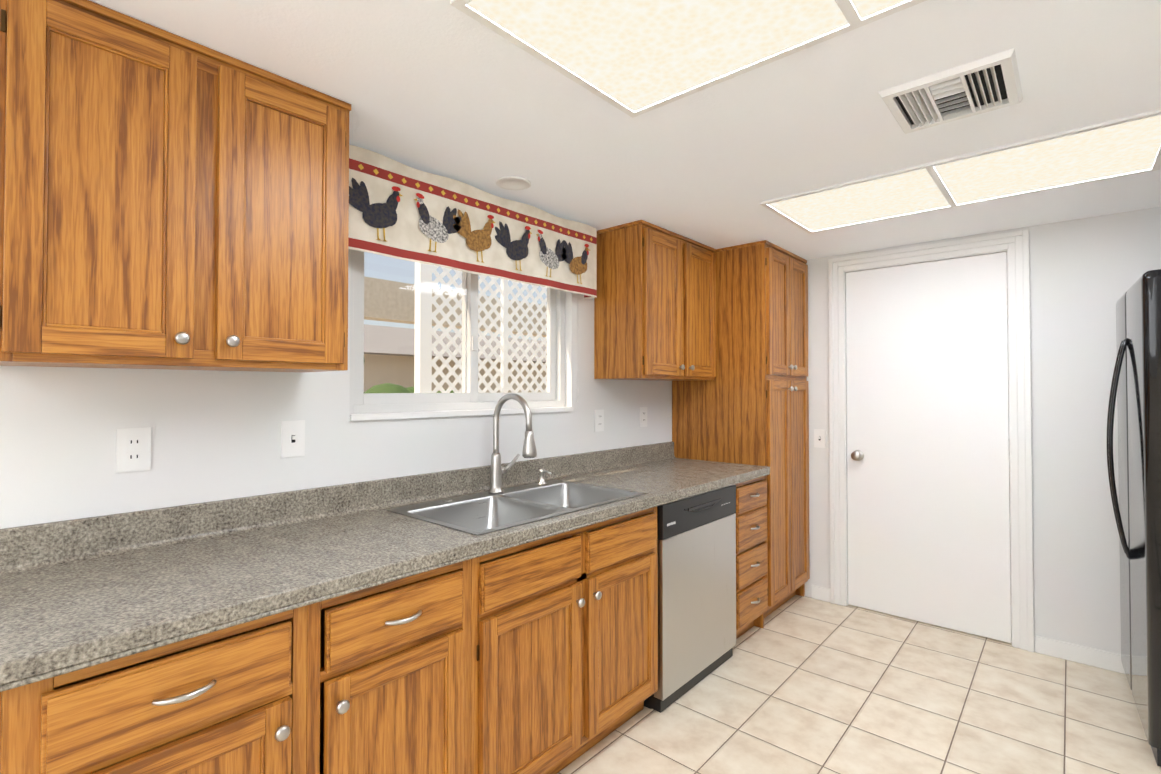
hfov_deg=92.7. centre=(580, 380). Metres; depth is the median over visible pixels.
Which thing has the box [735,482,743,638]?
base cabinet
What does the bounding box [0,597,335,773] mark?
base cabinet
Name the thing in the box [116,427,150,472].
electrical outlet
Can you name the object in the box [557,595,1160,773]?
floor
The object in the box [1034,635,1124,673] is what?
baseboard
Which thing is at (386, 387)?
hedge
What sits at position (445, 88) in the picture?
ceiling
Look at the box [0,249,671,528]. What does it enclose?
wall
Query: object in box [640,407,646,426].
electrical outlet
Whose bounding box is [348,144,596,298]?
valance
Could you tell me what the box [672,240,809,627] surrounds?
pantry cabinet
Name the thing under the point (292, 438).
switch
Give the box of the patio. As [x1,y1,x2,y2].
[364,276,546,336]
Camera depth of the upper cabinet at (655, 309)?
2.87 m
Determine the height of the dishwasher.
0.862 m
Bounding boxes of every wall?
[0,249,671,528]
[805,207,1160,653]
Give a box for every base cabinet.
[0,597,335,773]
[332,553,491,773]
[492,521,603,773]
[604,506,657,737]
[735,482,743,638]
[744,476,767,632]
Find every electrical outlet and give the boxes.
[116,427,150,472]
[595,409,603,431]
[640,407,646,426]
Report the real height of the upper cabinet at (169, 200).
0.781 m
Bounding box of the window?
[349,249,578,420]
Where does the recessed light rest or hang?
in the ceiling
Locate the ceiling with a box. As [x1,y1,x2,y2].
[89,0,1160,259]
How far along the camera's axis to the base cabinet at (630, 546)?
2.11 m
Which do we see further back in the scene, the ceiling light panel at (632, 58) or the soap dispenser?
the soap dispenser
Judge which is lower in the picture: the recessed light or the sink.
the sink
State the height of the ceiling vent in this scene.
0.015 m
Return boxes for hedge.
[364,383,478,392]
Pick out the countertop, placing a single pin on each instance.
(78, 594)
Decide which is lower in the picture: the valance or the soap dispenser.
the soap dispenser
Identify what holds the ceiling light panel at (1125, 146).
attached to the ceiling
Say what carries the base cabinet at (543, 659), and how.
on the floor
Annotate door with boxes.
[846,252,1011,642]
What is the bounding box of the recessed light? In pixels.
[496,176,530,189]
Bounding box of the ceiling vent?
[878,48,1022,133]
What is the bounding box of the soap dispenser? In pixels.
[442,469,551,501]
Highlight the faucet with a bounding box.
[488,393,536,493]
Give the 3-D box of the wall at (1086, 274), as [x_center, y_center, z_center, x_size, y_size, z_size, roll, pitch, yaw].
[2.199,0.293,3.031,3.050,2.170,0.150,-1,-1,41]
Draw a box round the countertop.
[0,441,769,691]
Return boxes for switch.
[281,420,304,457]
[814,429,825,447]
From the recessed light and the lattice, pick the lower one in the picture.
the lattice
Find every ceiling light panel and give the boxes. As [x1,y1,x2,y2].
[450,0,926,117]
[760,109,1160,233]
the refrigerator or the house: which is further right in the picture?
the refrigerator
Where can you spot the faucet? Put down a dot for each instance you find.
(529, 451)
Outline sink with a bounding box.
[386,480,646,563]
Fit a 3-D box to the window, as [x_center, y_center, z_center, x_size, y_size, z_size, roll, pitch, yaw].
[-0.446,-0.223,2.414,0.121,0.737,1.188,-1,-1,41]
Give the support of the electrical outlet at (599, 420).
attached to the wall at (215, 435)
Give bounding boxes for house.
[364,324,546,392]
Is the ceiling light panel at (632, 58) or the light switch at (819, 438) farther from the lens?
the light switch at (819, 438)
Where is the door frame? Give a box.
[828,229,1033,652]
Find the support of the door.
in the wall at (1086, 274)
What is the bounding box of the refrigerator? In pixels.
[1107,269,1160,766]
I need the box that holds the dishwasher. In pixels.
[644,484,735,712]
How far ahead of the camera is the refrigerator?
2.05 m
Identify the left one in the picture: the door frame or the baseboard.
the door frame
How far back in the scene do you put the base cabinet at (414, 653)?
1.42 m
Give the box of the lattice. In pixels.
[414,262,546,392]
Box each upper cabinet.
[0,0,350,371]
[594,220,715,380]

